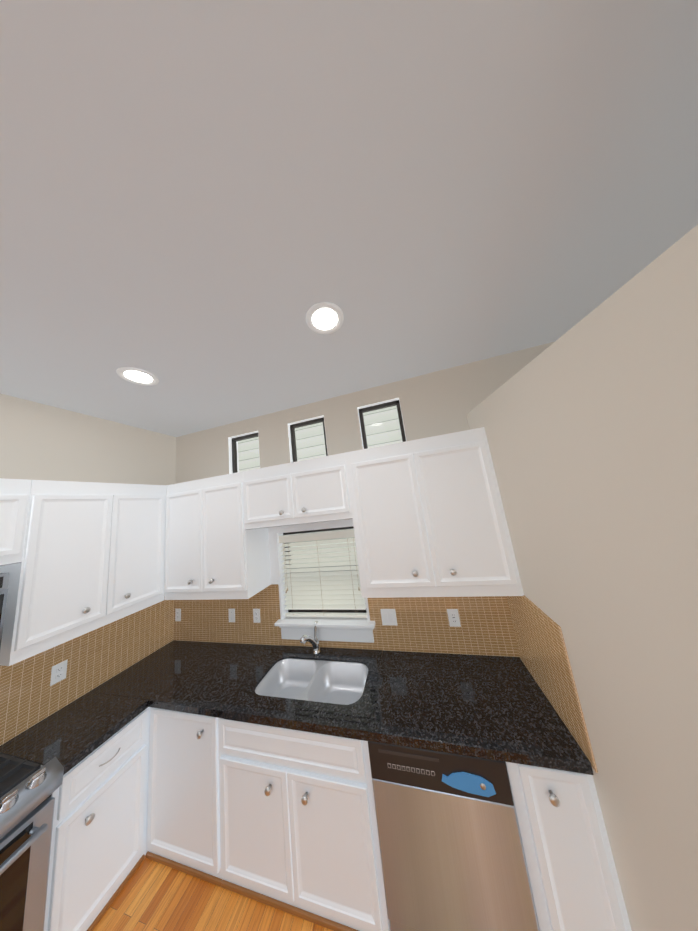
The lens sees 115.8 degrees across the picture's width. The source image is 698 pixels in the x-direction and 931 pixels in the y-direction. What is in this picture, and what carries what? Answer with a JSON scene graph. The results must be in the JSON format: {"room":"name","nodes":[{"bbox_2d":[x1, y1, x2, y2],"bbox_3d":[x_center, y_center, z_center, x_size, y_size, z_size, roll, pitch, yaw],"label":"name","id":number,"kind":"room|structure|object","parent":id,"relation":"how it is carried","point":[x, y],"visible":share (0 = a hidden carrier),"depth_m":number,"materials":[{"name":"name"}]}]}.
{"room":"kitchen","nodes":[
{"label":"kitchen","id":0,"kind":"room"},
{"bbox_2d":[0,393,175,484],"bbox_3d":[-2.971,0.733,-0.980,0.120,3.160,7.200,-10,-10,14],"label":"wall","id":1,"kind":"structure","parent":0,"point":[39,441],"depth_m":1.86,"materials":[{"name":"beige paint"}]},
{"bbox_2d":[0,478,31,565],"bbox_3d":[-2.273,0.307,0.991,0.376,0.511,0.872,-10,-10,14],"label":"upper cabinet","id":2,"kind":"object","parent":1,"relation":"attached to","point":[14,498],"visible":1,"depth_m":1.32,"materials":[{"name":"white wood"}]},
{"bbox_2d":[0,573,9,647],"bbox_3d":[-2.167,0.776,0.862,0.489,0.472,0.817,-10,-10,14],"label":"microwave","id":3,"kind":"object","parent":2,"relation":"attached to","point":[4,579],"visible":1,"depth_m":1.21,"materials":[{"name":"grey metal"}]},
{"bbox_2d":[0,480,166,665],"bbox_3d":[-2.012,0.690,1.753,0.376,1.067,0.819,-10,-10,14],"label":"upper cabinet","id":4,"kind":"object","parent":1,"relation":"attached to","point":[93,556],"visible":1,"depth_m":1.56,"materials":[{"name":"white wood"}]},
{"bbox_2d":[92,855,332,930],"bbox_3d":[-0.378,2.063,-0.959,4.640,0.060,9.220,-10,-10,14],"label":"floor","id":5,"kind":"structure","parent":0,"point":[154,896],"depth_m":1.22,"materials":[{"name":"brown wood"}]},
{"bbox_2d":[0,752,63,930],"bbox_3d":[-1.853,1.996,0.705,0.721,0.987,0.926,-10,-10,14],"label":"gas range","id":6,"kind":"object","parent":5,"relation":"on","point":[27,790],"visible":1,"depth_m":1.03,"materials":[{"name":"grey metal"}]},
{"bbox_2d":[44,707,149,930],"bbox_3d":[-1.718,2.156,1.369,0.656,0.864,0.449,-10,-10,14],"label":"base cabinet","id":7,"kind":"object","parent":5,"relation":"on","point":[98,839],"visible":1,"depth_m":1.26,"materials":[{"name":"white wood"}]},
{"bbox_2d":[0,692,147,774],"bbox_3d":[-1.770,1.705,1.419,0.660,0.045,0.396,-10,-10,14],"label":"countertop","id":8,"kind":"structure","parent":7,"relation":"on","point":[74,731],"depth_m":1.39,"materials":[{"name":"black stone"}]},
{"bbox_2d":[146,707,222,886],"bbox_3d":[-1.308,2.177,1.781,1.229,0.864,0.656,-10,-10,14],"label":"base cabinet","id":9,"kind":"object","parent":5,"relation":"on","point":[183,834],"visible":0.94,"depth_m":1.42,"materials":[{"name":"white wood"}]},
{"bbox_2d":[89,640,593,774],"bbox_3d":[-0.418,1.572,1.613,3.193,0.045,0.641,-10,-10,14],"label":"countertop","id":10,"kind":"structure","parent":9,"relation":"on","point":[499,708],"depth_m":1.35,"materials":[{"name":"black stone"}]},
{"bbox_2d":[0,596,171,745],"bbox_3d":[-2.247,1.422,1.116,0.007,0.563,2.610,-10,-10,14],"label":"tiled wall","id":11,"kind":"structure","parent":10,"relation":"on","point":[27,697],"depth_m":1.67,"materials":[{"name":"beige tile"}]},
{"bbox_2d":[50,659,67,685],"bbox_3d":[-2.104,1.502,1.588,0.008,0.122,0.075,-10,-10,14],"label":"outlet","id":12,"kind":"object","parent":11,"relation":"attached to","point":[58,672],"visible":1,"depth_m":1.58,"materials":[{"name":"white plastic"}]},
{"bbox_2d":[300,621,320,653],"bbox_3d":[-0.315,1.453,1.797,0.063,0.224,0.221,-11,-11,24],"label":"chrome faucet","id":13,"kind":"object","parent":10,"relation":"on","point":[305,638],"visible":1,"depth_m":1.82,"materials":[{"name":"white metal"}]},
{"bbox_2d":[255,658,367,704],"bbox_3d":[-0.250,1.626,1.565,0.787,0.170,0.377,-10,-10,14],"label":"double-bowl sink","id":14,"kind":"object","parent":10,"relation":"in","point":[336,682],"visible":0.44,"depth_m":1.69,"materials":[{"name":"silver metal"}]},
{"bbox_2d":[172,584,515,656],"bbox_3d":[-0.365,1.337,1.972,3.212,0.563,0.008,-10,-10,14],"label":"tiled wall","id":15,"kind":"structure","parent":10,"relation":"on","point":[423,625],"depth_m":1.77,"materials":[{"name":"beige tile"}]},
{"bbox_2d":[175,609,180,620],"bbox_3d":[-1.829,1.598,2.339,0.075,0.122,0.008,-10,-10,14],"label":"outlet","id":16,"kind":"object","parent":15,"relation":"attached to","point":[177,614],"visible":1,"depth_m":2.34,"materials":[{"name":"white plastic"}]},
{"bbox_2d":[228,609,234,621],"bbox_3d":[-1.161,1.486,2.168,0.075,0.122,0.006,-10,-10,14],"label":"electrical outlet","id":17,"kind":"object","parent":15,"relation":"attached to","point":[231,615],"visible":1,"depth_m":2.17,"materials":[{"name":"white plastic"}]},
{"bbox_2d":[253,609,259,622],"bbox_3d":[-0.885,1.440,2.096,0.075,0.122,0.008,-10,-10,14],"label":"outlet","id":18,"kind":"object","parent":15,"relation":"attached to","point":[256,615],"visible":1,"depth_m":2.09,"materials":[{"name":"white plastic"}]},
{"bbox_2d":[380,609,396,625],"bbox_3d":[0.325,1.237,1.783,0.122,0.122,0.010,-10,-10,14],"label":"rocker light switch","id":19,"kind":"object","parent":15,"relation":"attached to","point":[388,616],"visible":1,"depth_m":1.78,"materials":[{"name":"white plastic"}]},
{"bbox_2d":[447,609,460,626],"bbox_3d":[0.796,1.158,1.662,0.078,0.122,0.008,-10,-10,14],"label":"outlet","id":20,"kind":"object","parent":15,"relation":"attached to","point":[453,617],"visible":1,"depth_m":1.66,"materials":[{"name":"white plastic"}]},
{"bbox_2d":[219,718,390,930],"bbox_3d":[-0.248,1.999,1.507,0.988,0.864,0.656,-10,-10,14],"label":"base cabinet","id":21,"kind":"object","parent":5,"relation":"on","point":[299,834],"visible":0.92,"depth_m":1.21,"materials":[{"name":"white wood"}]},
{"bbox_2d":[368,741,538,930],"bbox_3d":[0.539,1.866,1.293,0.649,0.862,0.622,-10,-10,14],"label":"dishwasher","id":22,"kind":"object","parent":5,"relation":"on","point":[452,852],"visible":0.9,"depth_m":1.01,"materials":[{"name":"grey metal"}]},
{"bbox_2d":[506,762,631,930],"bbox_3d":[1.014,1.787,1.182,0.328,0.864,0.656,-10,-10,14],"label":"base cabinet","id":23,"kind":"object","parent":5,"relation":"on","point":[572,873],"visible":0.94,"depth_m":0.93,"materials":[{"name":"white wood"}]},
{"bbox_2d":[0,0,697,436],"bbox_3d":[-1.005,-1.204,-1.266,4.640,0.060,7.440,-10,-10,14],"label":"ceiling","id":24,"kind":"structure","parent":0,"point":[206,206],"depth_m":0.74,"materials":[{"name":"white paint"}]},
{"bbox_2d":[116,367,158,385],"bbox_3d":[-1.488,-0.624,1.548,0.220,0.010,0.220,-10,-10,14],"label":"recessed light","id":25,"kind":"object","parent":24,"relation":"in","point":[137,376],"visible":1,"depth_m":1.54,"materials":[{"name":"white"}]},
{"bbox_2d":[306,302,343,333],"bbox_3d":[-0.138,-0.840,1.262,0.220,0.010,0.220,-10,-10,14],"label":"recessed light","id":26,"kind":"object","parent":24,"relation":"in","point":[324,317],"visible":1,"depth_m":1.25,"materials":[{"name":"white"}]},
{"bbox_2d":[176,342,553,619],"bbox_3d":[0.173,0.852,1.966,4.640,3.160,0.140,-10,-10,14],"label":"wall","id":27,"kind":"structure","parent":0,"point":[441,402],"depth_m":2.09,"materials":[{"name":"beige paint"}]},
{"bbox_2d":[164,471,270,599],"bbox_3d":[-1.292,0.666,2.131,0.915,1.067,0.376,-10,-10,14],"label":"upper cabinet","id":28,"kind":"object","parent":27,"relation":"attached to","point":[215,549],"visible":0.98,"depth_m":1.97,"materials":[{"name":"white wood"}]},
{"bbox_2d":[231,433,259,472],"bbox_3d":[-1.127,-0.029,2.447,0.396,0.636,0.040,-10,-10,14],"label":"clerestory window","id":29,"kind":"structure","parent":27,"relation":"in","point":[234,453],"depth_m":2.49,"materials":[{"name":"brown metal"}]},
{"bbox_2d":[243,453,352,529],"bbox_3d":[-0.427,0.246,1.945,0.963,0.516,0.376,-10,-10,14],"label":"upper cabinet","id":30,"kind":"object","parent":27,"relation":"attached to","point":[313,490],"visible":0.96,"depth_m":1.79,"materials":[{"name":"white wood"}]},
{"bbox_2d":[290,417,327,461],"bbox_3d":[-0.396,-0.152,2.258,0.406,0.636,0.040,-10,-10,14],"label":"clerestory window","id":31,"kind":"structure","parent":27,"relation":"in","point":[292,432],"depth_m":2.29,"materials":[{"name":"brown metal"}]},
{"bbox_2d":[268,519,375,642],"bbox_3d":[-0.277,1.024,2.019,0.962,1.016,0.195,-10,-10,14],"label":"window","id":32,"kind":"structure","parent":27,"relation":"in","point":[349,630],"depth_m":1.97,"materials":[{"name":"white"}]},
{"bbox_2d":[279,528,366,617],"bbox_3d":[-0.262,0.994,2.020,0.789,0.733,0.072,-10,-10,14],"label":"window blinds","id":33,"kind":"object","parent":32,"relation":"attached to","point":[331,589],"visible":0.85,"depth_m":2.01,"materials":[{"name":"white plastic"}]},
{"bbox_2d":[358,400,405,448],"bbox_3d":[0.326,-0.273,2.072,0.396,0.636,0.040,-10,-10,14],"label":"clerestory window","id":34,"kind":"structure","parent":27,"relation":"in","point":[379,406],"depth_m":2.10,"materials":[{"name":"brown metal"}]},
{"bbox_2d":[345,427,523,597],"bbox_3d":[0.545,0.358,1.657,1.001,1.067,0.376,-10,-10,14],"label":"upper cabinet","id":35,"kind":"object","parent":27,"relation":"attached to","point":[428,516],"visible":1,"depth_m":1.50,"materials":[{"name":"white wood"}]},
{"bbox_2d":[504,595,597,772],"bbox_3d":[1.078,1.037,1.261,0.007,0.563,0.650,-10,-10,14],"label":"tiled wall","id":36,"kind":"structure","parent":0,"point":[526,630],"depth_m":1.13,"materials":[{"name":"beige tile"}]},
{"bbox_2d":[466,225,697,930],"bbox_3d":[0.214,0.199,-1.802,0.120,3.160,7.200,-10,-10,14],"label":"wall","id":37,"kind":"structure","parent":0,"point":[589,422],"depth_m":0.64,"materials":[{"name":"beige paint"}]},
{"label":"outside","id":38,"kind":"structure","parent":0,"visible":0},
{"bbox_2d":[238,405,402,576],"bbox_3d":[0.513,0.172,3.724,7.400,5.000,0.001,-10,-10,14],"label":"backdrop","id":39,"kind":"structure","parent":38,"point":[310,433],"depth_m":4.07,"materials":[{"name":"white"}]}
]}

